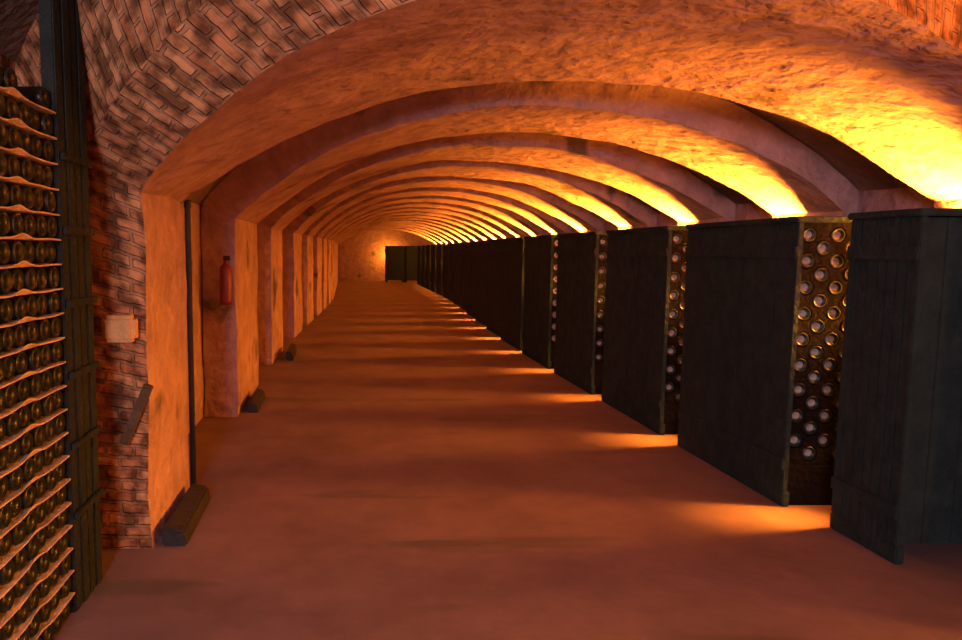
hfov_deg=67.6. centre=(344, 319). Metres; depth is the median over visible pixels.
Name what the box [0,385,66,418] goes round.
wooden lath
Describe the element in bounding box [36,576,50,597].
champagne bottle
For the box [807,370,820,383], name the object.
champagne bottle
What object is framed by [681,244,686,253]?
champagne bottle
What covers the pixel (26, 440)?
champagne bottle
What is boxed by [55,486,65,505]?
champagne bottle
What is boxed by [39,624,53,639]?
champagne bottle
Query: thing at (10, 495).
wooden lath
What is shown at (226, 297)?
cylinder
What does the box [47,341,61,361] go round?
champagne bottle
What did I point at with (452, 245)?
rack
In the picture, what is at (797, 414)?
champagne bottle
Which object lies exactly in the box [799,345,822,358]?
champagne bottle
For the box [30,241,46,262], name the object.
champagne bottle
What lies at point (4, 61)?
wall
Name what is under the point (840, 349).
champagne bottle
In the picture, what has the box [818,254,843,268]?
champagne bottle
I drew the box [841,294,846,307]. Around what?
champagne bottle
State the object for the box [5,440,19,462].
champagne bottle
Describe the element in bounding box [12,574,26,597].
champagne bottle
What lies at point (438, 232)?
trim
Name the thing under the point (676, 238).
champagne bottle
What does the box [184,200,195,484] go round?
pipe
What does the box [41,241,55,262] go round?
champagne bottle
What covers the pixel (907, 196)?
wall
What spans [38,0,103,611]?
rack
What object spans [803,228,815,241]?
champagne bottle
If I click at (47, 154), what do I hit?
champagne bottle
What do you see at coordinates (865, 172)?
ceiling
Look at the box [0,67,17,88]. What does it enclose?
champagne bottle
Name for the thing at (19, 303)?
champagne bottle
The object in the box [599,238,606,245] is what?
champagne bottle
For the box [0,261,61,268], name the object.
wooden lath
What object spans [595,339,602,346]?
champagne bottle
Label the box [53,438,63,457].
champagne bottle
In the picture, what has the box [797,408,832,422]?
champagne bottle
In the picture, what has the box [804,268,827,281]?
champagne bottle
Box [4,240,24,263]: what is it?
champagne bottle
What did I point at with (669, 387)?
champagne bottle
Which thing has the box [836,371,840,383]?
champagne bottle
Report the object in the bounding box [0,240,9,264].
champagne bottle
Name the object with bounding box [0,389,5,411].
champagne bottle
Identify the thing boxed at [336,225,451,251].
trim
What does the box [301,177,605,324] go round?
trim
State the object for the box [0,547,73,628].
wooden lath
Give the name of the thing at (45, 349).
champagne bottle
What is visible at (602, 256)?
champagne bottle
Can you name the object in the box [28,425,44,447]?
champagne bottle
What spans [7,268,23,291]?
champagne bottle
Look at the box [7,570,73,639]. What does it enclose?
wooden lath
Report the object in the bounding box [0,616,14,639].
champagne bottle
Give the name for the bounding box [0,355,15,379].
champagne bottle
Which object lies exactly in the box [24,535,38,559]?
champagne bottle
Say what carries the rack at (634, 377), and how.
on the floor
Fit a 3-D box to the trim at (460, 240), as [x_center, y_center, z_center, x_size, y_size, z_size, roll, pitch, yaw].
[1.318,-2.406,25.439,6.453,2.726,2.274,4,7,38]
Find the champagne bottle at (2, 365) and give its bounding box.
[0,360,5,382]
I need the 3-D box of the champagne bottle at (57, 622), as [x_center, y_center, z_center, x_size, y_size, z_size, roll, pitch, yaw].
[-1.279,1.188,2.753,0.306,0.084,0.085,0,6,0]
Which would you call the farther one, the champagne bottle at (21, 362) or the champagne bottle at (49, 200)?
the champagne bottle at (49, 200)
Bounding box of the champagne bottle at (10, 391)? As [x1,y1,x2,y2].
[1,383,17,407]
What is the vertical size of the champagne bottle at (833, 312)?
0.084 m
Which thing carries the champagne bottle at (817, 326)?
in the rack at (743, 298)
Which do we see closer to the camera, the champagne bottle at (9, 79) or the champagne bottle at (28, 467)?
the champagne bottle at (9, 79)
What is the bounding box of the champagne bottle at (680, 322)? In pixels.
[671,318,683,328]
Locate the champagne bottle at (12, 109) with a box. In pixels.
[0,96,18,118]
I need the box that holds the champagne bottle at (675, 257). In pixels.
[671,253,680,262]
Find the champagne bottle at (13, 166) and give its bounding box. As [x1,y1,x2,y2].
[3,154,19,176]
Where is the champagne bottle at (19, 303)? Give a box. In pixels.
[7,296,26,319]
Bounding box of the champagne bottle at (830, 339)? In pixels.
[824,332,837,346]
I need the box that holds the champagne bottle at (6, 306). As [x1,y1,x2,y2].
[0,298,13,322]
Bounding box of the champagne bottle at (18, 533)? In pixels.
[9,521,25,544]
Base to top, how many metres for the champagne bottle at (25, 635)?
0.084 m
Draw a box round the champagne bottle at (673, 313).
[668,309,677,318]
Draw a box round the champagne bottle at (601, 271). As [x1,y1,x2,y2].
[598,267,605,274]
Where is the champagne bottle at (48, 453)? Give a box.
[41,445,54,465]
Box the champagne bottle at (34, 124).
[28,107,39,129]
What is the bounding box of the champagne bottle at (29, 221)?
[19,213,35,235]
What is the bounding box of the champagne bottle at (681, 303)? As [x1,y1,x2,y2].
[671,300,684,309]
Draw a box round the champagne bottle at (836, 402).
[823,396,838,409]
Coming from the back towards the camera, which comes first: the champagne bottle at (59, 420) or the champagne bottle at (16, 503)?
the champagne bottle at (59, 420)
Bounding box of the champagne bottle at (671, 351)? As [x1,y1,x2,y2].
[667,346,675,355]
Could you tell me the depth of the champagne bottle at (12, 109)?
2.38 m
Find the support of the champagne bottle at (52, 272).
on the wooden lath at (44, 290)
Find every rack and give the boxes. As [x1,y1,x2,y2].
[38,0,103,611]
[385,246,405,281]
[405,246,417,281]
[417,245,420,285]
[421,245,425,287]
[425,245,430,289]
[430,245,435,292]
[436,244,442,294]
[442,244,448,298]
[448,243,454,301]
[460,242,467,310]
[475,240,487,325]
[501,237,524,350]
[522,235,599,368]
[554,231,673,394]
[601,226,688,434]
[677,216,852,506]
[830,208,961,564]
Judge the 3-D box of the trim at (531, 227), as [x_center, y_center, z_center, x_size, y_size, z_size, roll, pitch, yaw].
[0.754,-1.378,15.141,2.601,2.729,7.509,-5,7,-39]
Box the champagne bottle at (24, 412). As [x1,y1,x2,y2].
[16,405,29,427]
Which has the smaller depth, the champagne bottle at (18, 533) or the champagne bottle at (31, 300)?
the champagne bottle at (18, 533)
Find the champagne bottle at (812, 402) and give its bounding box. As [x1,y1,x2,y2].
[794,396,818,409]
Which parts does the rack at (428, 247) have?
panel, corner post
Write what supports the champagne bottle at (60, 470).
on the wooden lath at (24, 512)
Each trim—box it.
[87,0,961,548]
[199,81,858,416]
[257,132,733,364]
[282,159,656,337]
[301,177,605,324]
[313,187,571,315]
[322,196,546,309]
[327,201,528,304]
[331,207,514,300]
[333,211,502,297]
[334,215,492,294]
[335,217,483,289]
[335,220,473,290]
[336,222,466,282]
[336,223,458,286]
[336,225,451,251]
[337,227,445,267]
[337,228,440,281]
[338,229,435,244]
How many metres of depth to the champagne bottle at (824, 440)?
4.11 m
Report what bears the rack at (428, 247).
on the floor
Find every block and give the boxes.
[162,483,210,545]
[248,388,264,412]
[286,343,296,360]
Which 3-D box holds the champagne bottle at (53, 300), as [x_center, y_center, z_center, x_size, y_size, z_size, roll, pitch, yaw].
[-1.276,-0.070,2.720,0.306,0.084,0.085,0,6,0]
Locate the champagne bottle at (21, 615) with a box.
[13,600,28,624]
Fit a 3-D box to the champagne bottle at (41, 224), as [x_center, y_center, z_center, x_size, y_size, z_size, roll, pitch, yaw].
[-1.274,-0.349,2.599,0.306,0.084,0.085,0,6,0]
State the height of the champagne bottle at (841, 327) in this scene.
0.084 m
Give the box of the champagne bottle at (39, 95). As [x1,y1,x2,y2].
[17,86,49,107]
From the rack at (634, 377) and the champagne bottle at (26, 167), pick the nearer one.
the champagne bottle at (26, 167)
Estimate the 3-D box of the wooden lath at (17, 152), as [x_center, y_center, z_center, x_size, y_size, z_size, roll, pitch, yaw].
[-1.266,-0.565,2.270,0.308,0.023,0.890,0,6,0]
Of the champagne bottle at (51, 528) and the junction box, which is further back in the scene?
the junction box
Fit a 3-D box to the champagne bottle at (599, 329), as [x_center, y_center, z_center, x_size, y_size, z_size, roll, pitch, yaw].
[2.651,0.079,7.410,0.085,0.084,0.306,0,7,2]
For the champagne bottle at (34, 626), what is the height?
0.084 m
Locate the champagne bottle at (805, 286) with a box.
[800,280,811,294]
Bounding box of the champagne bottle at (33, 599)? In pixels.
[27,588,38,610]
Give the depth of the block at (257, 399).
6.64 m
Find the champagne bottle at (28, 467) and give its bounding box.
[20,458,35,481]
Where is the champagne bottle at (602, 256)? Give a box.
[599,252,605,260]
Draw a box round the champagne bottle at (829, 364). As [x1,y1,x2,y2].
[801,357,835,371]
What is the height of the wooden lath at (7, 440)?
0.025 m
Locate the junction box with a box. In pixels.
[102,315,137,341]
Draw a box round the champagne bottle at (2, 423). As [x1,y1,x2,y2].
[0,419,5,440]
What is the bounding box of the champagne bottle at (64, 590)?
[59,578,70,597]
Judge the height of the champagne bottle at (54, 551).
0.084 m
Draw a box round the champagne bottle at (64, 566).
[58,554,70,574]
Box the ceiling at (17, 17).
[0,0,38,61]
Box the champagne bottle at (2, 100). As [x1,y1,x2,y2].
[0,92,5,115]
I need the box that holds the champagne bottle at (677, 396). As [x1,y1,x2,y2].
[668,391,679,401]
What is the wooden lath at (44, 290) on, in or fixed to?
on the champagne bottle at (6, 306)
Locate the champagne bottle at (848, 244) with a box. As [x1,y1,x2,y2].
[836,241,849,254]
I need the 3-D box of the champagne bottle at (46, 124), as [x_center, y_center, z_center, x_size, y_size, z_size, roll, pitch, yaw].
[-1.276,-0.742,2.655,0.306,0.084,0.085,0,6,0]
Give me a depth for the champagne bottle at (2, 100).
2.31 m
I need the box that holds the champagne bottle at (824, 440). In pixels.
[806,434,830,446]
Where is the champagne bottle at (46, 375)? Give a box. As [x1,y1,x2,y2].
[37,369,51,390]
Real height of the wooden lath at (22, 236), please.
0.024 m
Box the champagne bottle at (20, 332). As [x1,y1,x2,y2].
[10,324,26,346]
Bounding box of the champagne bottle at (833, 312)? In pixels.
[826,306,840,319]
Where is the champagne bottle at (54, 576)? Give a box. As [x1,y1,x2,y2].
[49,566,59,586]
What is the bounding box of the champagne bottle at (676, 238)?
[672,234,681,243]
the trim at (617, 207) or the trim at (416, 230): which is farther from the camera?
the trim at (416, 230)
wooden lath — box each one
[0,87,55,113]
[0,117,56,139]
[0,146,57,164]
[0,176,58,190]
[0,204,59,215]
[0,233,60,240]
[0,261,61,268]
[0,288,62,298]
[0,312,63,327]
[0,337,64,357]
[0,361,65,388]
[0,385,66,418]
[0,408,67,448]
[0,432,68,477]
[0,455,69,508]
[0,478,70,538]
[0,502,71,568]
[0,525,72,598]
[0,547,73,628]
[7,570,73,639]
[29,592,74,639]
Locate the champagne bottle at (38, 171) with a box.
[29,161,42,183]
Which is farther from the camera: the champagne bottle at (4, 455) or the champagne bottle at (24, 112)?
the champagne bottle at (24, 112)
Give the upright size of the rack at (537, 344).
1.690 m
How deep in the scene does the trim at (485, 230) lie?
17.91 m
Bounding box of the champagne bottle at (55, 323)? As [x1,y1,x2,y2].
[45,316,60,337]
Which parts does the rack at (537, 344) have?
corner post, foot rail, panel, corner post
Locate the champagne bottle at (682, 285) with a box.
[679,281,684,290]
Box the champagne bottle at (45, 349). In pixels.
[36,344,50,365]
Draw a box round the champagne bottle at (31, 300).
[19,294,37,316]
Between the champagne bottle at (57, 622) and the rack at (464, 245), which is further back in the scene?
the rack at (464, 245)
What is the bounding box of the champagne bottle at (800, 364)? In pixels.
[795,358,806,371]
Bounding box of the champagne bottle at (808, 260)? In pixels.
[802,254,814,267]
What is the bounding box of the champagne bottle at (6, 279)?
[0,269,12,293]
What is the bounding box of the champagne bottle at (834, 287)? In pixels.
[819,280,841,294]
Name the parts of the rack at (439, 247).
panel, corner post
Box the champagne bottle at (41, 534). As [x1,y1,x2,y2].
[35,527,46,548]
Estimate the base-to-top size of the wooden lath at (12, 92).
0.025 m
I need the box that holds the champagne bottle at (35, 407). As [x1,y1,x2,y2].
[26,400,41,421]
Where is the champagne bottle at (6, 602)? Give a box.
[0,588,14,612]
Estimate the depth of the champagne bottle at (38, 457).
2.61 m
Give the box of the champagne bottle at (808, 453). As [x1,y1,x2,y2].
[790,446,815,459]
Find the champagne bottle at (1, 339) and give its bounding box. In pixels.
[0,333,2,351]
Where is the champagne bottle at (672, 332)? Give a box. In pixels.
[668,327,676,337]
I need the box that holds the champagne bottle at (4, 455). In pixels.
[0,447,8,471]
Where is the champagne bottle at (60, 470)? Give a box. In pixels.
[55,462,64,481]
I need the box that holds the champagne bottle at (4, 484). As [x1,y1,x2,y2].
[0,476,8,499]
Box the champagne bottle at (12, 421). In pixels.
[2,411,19,435]
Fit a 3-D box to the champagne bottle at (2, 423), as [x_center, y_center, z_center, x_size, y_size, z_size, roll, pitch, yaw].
[-1.282,0.361,2.293,0.306,0.084,0.085,0,6,0]
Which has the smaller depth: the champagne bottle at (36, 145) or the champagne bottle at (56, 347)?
the champagne bottle at (36, 145)
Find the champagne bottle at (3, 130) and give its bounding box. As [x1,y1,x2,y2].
[0,122,7,146]
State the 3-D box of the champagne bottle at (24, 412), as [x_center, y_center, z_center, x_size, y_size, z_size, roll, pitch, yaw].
[-1.284,0.342,2.480,0.306,0.084,0.085,0,6,0]
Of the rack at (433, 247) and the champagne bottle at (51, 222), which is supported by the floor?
the rack at (433, 247)
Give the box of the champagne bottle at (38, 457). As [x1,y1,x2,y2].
[30,451,43,472]
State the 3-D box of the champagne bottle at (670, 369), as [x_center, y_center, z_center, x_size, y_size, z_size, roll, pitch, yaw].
[2.647,0.390,5.833,0.085,0.084,0.306,0,5,1]
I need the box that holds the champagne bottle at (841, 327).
[819,319,844,333]
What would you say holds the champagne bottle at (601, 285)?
in the rack at (578, 261)
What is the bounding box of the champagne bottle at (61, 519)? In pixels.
[56,509,66,528]
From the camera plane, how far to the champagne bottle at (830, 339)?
4.05 m
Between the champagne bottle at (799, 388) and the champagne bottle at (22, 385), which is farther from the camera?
the champagne bottle at (799, 388)
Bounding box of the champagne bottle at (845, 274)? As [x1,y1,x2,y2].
[843,268,847,280]
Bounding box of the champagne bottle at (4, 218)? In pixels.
[0,211,9,235]
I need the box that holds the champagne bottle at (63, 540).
[58,532,68,551]
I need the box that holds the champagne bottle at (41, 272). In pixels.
[29,267,46,288]
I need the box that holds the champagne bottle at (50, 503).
[44,494,55,514]
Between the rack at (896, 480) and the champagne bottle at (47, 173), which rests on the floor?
the rack at (896, 480)
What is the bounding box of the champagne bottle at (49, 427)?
[41,419,54,440]
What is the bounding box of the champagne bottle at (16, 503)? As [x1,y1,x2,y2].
[8,495,21,517]
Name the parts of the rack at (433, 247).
panel, corner post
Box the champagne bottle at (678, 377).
[675,373,680,382]
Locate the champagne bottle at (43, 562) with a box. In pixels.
[35,551,49,573]
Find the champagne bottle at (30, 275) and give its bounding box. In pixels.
[17,267,37,290]
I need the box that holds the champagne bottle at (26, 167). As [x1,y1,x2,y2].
[17,158,33,181]
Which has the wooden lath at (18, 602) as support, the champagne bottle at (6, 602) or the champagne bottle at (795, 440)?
the champagne bottle at (6, 602)
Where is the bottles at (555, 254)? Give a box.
[430,240,601,340]
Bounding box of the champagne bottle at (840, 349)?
[817,345,842,358]
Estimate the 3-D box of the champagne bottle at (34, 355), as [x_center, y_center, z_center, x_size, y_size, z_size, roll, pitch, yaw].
[-1.275,0.140,2.556,0.306,0.084,0.085,0,6,0]
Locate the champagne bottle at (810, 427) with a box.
[803,421,817,434]
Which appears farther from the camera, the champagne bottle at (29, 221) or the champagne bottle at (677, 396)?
the champagne bottle at (677, 396)
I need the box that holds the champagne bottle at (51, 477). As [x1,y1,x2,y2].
[43,469,56,489]
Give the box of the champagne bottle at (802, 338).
[797,332,808,346]
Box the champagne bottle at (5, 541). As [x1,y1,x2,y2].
[0,532,11,555]
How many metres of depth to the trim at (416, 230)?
28.98 m
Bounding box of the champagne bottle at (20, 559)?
[12,547,26,570]
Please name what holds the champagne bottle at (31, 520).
on the wooden lath at (14, 549)
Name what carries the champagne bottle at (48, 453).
on the wooden lath at (10, 495)
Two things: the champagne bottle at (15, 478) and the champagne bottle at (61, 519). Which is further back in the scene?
the champagne bottle at (61, 519)
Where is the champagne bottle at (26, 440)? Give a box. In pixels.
[17,432,32,454]
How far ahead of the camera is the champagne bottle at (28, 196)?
2.50 m
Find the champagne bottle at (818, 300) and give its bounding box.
[804,293,826,307]
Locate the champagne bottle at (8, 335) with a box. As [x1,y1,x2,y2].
[0,327,14,350]
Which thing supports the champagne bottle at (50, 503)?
on the wooden lath at (14, 549)
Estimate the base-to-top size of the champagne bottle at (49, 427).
0.084 m
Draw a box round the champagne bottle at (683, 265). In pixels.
[674,263,685,272]
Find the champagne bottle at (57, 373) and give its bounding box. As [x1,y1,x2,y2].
[48,366,62,385]
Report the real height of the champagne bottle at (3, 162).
0.084 m
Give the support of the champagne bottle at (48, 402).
on the wooden lath at (7, 440)
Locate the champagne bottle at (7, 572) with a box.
[0,559,14,584]
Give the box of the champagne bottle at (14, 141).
[3,125,20,148]
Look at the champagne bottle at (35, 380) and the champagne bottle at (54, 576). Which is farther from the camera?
the champagne bottle at (54, 576)
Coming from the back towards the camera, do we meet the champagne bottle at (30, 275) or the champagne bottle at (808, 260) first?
the champagne bottle at (808, 260)
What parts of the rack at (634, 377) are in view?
corner post, foot rail, panel, corner post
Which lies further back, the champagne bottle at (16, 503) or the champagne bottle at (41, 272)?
the champagne bottle at (41, 272)
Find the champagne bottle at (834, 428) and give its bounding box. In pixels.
[832,422,836,433]
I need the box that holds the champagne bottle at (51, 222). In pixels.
[33,216,56,237]
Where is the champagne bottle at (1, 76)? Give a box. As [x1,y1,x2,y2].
[0,67,2,84]
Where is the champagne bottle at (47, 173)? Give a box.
[40,165,52,186]
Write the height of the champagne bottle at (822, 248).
0.084 m
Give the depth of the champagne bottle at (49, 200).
2.67 m
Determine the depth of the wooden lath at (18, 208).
2.44 m
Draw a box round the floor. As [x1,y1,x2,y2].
[53,280,961,639]
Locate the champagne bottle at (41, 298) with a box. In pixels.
[32,293,46,314]
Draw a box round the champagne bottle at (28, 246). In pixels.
[18,240,34,262]
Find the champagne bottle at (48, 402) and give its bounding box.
[39,394,54,415]
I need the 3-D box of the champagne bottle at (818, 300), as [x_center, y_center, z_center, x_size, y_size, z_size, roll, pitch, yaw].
[2.730,-0.124,4.173,0.085,0.084,0.306,0,6,0]
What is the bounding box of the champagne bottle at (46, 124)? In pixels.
[36,113,52,134]
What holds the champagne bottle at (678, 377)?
in the rack at (634, 377)
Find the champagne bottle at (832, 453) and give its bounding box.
[811,446,835,459]
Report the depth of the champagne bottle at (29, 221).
2.51 m
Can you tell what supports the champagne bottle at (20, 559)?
on the wooden lath at (49, 543)
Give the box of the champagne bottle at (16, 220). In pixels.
[5,212,23,235]
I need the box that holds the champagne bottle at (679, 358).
[676,355,681,364]
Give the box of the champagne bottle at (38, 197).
[29,188,42,210]
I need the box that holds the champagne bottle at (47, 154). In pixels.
[38,139,53,160]
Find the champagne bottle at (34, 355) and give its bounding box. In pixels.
[22,347,41,369]
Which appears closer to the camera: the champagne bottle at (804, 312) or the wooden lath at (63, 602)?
the wooden lath at (63, 602)
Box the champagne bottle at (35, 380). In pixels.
[24,374,41,395]
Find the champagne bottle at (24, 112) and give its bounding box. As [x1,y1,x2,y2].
[17,102,30,125]
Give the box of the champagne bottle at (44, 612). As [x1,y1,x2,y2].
[37,601,51,622]
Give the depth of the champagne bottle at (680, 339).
5.67 m
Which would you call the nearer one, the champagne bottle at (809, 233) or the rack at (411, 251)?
the champagne bottle at (809, 233)
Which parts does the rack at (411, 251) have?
panel, corner post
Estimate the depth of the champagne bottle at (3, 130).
2.31 m
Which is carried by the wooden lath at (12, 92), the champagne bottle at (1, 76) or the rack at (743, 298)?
the champagne bottle at (1, 76)
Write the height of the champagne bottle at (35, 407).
0.084 m
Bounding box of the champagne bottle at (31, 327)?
[20,321,38,343]
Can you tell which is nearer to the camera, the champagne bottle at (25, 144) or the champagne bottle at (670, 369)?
the champagne bottle at (25, 144)
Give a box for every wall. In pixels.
[0,54,15,73]
[15,0,216,263]
[184,201,203,425]
[338,230,428,279]
[429,184,933,244]
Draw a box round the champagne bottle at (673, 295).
[669,290,678,299]
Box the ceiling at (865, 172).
[186,92,912,219]
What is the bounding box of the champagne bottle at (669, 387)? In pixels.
[665,382,673,391]
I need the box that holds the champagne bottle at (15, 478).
[5,467,22,490]
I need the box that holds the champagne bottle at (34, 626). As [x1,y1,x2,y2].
[28,613,39,636]
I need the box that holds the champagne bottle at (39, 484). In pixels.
[31,476,45,497]
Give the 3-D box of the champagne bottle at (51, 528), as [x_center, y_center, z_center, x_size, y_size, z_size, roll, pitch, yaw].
[-1.283,0.804,2.711,0.306,0.084,0.085,0,6,0]
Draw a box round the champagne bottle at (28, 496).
[20,484,35,507]
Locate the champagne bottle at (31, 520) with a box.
[22,510,37,533]
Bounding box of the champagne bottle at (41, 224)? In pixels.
[31,215,46,236]
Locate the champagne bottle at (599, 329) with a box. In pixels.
[596,325,603,332]
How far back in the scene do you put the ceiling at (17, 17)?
3.03 m
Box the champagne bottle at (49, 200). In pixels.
[39,190,55,212]
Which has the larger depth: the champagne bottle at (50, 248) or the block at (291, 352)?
the block at (291, 352)
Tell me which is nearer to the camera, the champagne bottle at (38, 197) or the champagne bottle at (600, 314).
the champagne bottle at (38, 197)
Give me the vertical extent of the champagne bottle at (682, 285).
0.084 m
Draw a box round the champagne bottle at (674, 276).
[670,272,679,281]
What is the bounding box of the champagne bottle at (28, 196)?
[20,186,33,208]
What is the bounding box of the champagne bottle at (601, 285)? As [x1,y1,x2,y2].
[598,281,605,289]
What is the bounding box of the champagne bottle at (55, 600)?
[50,591,59,610]
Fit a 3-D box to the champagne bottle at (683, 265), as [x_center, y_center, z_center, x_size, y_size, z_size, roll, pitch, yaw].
[2.725,-0.430,5.751,0.085,0.084,0.306,0,5,0]
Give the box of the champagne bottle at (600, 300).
[597,296,604,303]
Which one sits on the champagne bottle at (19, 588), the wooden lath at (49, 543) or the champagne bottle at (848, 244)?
the wooden lath at (49, 543)
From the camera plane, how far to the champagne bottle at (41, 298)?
2.64 m
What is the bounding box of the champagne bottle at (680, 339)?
[677,336,682,346]
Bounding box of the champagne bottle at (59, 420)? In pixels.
[52,414,64,434]
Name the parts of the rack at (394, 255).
panel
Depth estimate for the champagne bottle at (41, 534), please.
2.64 m
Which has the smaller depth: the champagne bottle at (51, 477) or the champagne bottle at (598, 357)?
the champagne bottle at (51, 477)
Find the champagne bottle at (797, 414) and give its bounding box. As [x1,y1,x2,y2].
[792,409,803,422]
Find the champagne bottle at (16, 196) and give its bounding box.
[3,183,22,206]
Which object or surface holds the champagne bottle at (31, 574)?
on the wooden lath at (18, 602)
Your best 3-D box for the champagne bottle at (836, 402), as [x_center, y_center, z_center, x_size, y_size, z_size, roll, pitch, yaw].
[2.899,0.471,4.233,0.085,0.084,0.306,0,6,2]
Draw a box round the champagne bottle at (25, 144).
[18,130,30,152]
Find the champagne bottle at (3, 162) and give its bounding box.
[0,152,6,175]
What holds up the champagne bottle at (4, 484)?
on the wooden lath at (10, 495)
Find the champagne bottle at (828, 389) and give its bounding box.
[810,383,834,396]
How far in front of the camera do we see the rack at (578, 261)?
7.62 m
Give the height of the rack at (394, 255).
1.690 m
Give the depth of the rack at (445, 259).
22.12 m
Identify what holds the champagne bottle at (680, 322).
in the rack at (634, 377)
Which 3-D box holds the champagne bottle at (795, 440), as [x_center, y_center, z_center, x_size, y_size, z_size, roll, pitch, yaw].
[2.642,0.692,4.255,0.085,0.084,0.306,0,6,0]
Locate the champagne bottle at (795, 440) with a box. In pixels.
[790,433,801,446]
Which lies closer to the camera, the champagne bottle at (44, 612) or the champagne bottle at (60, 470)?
the champagne bottle at (44, 612)
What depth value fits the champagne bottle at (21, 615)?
2.47 m
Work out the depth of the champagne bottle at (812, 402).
4.09 m
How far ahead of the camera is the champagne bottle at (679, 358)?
5.68 m
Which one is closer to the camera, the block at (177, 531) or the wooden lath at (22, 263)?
the wooden lath at (22, 263)
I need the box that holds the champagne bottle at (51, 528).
[45,518,56,538]
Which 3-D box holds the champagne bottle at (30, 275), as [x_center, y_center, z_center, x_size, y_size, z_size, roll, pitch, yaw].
[-1.276,-0.147,2.523,0.306,0.084,0.085,0,6,0]
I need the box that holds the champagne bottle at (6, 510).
[0,503,11,528]
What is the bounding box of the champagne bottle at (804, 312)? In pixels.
[798,306,810,320]
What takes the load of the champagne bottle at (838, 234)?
in the rack at (743, 298)
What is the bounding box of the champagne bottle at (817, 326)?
[810,319,824,333]
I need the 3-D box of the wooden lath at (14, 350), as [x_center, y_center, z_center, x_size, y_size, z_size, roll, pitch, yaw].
[-1.266,0.107,2.337,0.308,0.022,0.890,0,6,0]
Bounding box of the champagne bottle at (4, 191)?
[0,181,9,205]
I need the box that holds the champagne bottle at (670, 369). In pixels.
[666,364,675,374]
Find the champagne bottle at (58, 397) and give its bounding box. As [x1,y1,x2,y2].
[51,390,62,409]
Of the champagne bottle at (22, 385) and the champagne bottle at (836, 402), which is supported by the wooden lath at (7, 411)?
the champagne bottle at (22, 385)
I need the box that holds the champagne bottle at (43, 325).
[33,319,50,340]
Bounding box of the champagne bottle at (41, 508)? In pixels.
[33,502,46,523]
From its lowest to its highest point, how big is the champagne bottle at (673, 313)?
0.084 m
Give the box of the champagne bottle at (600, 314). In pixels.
[596,310,603,318]
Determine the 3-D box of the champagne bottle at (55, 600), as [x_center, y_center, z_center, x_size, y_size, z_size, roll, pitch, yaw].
[-1.284,1.092,2.740,0.306,0.084,0.085,0,6,0]
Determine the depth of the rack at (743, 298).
4.32 m
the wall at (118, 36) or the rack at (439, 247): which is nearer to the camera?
the wall at (118, 36)
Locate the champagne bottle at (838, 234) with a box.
[831,228,844,241]
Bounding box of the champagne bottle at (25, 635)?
[17,627,29,639]
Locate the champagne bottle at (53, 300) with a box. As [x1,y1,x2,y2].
[43,291,59,312]
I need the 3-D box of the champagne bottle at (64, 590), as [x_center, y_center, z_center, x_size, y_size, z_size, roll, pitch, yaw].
[-1.277,1.082,2.836,0.306,0.084,0.085,0,6,0]
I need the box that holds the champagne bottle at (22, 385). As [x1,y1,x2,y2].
[13,378,29,401]
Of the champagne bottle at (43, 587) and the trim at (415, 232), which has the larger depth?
the trim at (415, 232)
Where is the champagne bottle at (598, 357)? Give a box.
[595,353,602,360]
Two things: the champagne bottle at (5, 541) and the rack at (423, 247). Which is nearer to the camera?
the champagne bottle at (5, 541)
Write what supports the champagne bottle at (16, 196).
on the wooden lath at (18, 208)
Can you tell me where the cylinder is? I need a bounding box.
[219,256,232,304]
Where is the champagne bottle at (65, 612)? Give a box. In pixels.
[61,602,69,620]
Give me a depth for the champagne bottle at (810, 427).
4.10 m
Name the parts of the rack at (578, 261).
corner post, foot rail, panel, corner post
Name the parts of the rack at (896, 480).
corner post, foot rail, panel, corner post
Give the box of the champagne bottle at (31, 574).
[25,562,37,584]
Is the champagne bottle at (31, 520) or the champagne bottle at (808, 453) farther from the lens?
the champagne bottle at (808, 453)
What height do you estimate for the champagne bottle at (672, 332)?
0.084 m
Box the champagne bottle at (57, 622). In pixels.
[51,613,62,633]
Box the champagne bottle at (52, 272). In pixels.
[42,266,58,287]
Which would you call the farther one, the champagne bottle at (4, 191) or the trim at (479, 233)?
the trim at (479, 233)
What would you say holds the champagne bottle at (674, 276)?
in the rack at (634, 377)
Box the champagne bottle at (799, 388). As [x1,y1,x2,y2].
[793,383,805,396]
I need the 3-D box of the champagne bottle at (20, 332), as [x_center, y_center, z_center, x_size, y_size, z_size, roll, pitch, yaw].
[-1.283,0.054,2.449,0.306,0.084,0.085,0,6,0]
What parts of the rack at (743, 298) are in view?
corner post, foot rail, panel, corner post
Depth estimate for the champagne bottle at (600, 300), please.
7.24 m
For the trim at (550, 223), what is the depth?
11.59 m
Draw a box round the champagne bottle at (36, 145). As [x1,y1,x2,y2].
[29,134,41,156]
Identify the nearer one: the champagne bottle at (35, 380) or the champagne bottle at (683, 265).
the champagne bottle at (35, 380)
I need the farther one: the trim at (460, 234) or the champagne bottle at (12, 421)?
the trim at (460, 234)
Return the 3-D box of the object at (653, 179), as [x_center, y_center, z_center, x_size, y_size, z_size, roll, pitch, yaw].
[0.737,-0.641,7.804,6.207,2.723,2.237,4,7,36]
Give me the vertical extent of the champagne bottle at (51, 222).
0.084 m
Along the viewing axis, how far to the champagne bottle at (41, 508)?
2.63 m
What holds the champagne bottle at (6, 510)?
on the wooden lath at (24, 512)
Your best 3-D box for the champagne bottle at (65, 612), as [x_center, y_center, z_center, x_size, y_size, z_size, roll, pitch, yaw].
[-1.284,1.179,2.843,0.306,0.084,0.085,0,6,0]
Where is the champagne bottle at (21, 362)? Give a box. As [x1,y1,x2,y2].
[10,351,27,374]
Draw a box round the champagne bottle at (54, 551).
[48,541,60,562]
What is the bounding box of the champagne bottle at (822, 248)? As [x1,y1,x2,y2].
[807,241,830,255]
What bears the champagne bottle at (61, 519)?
on the wooden lath at (49, 543)

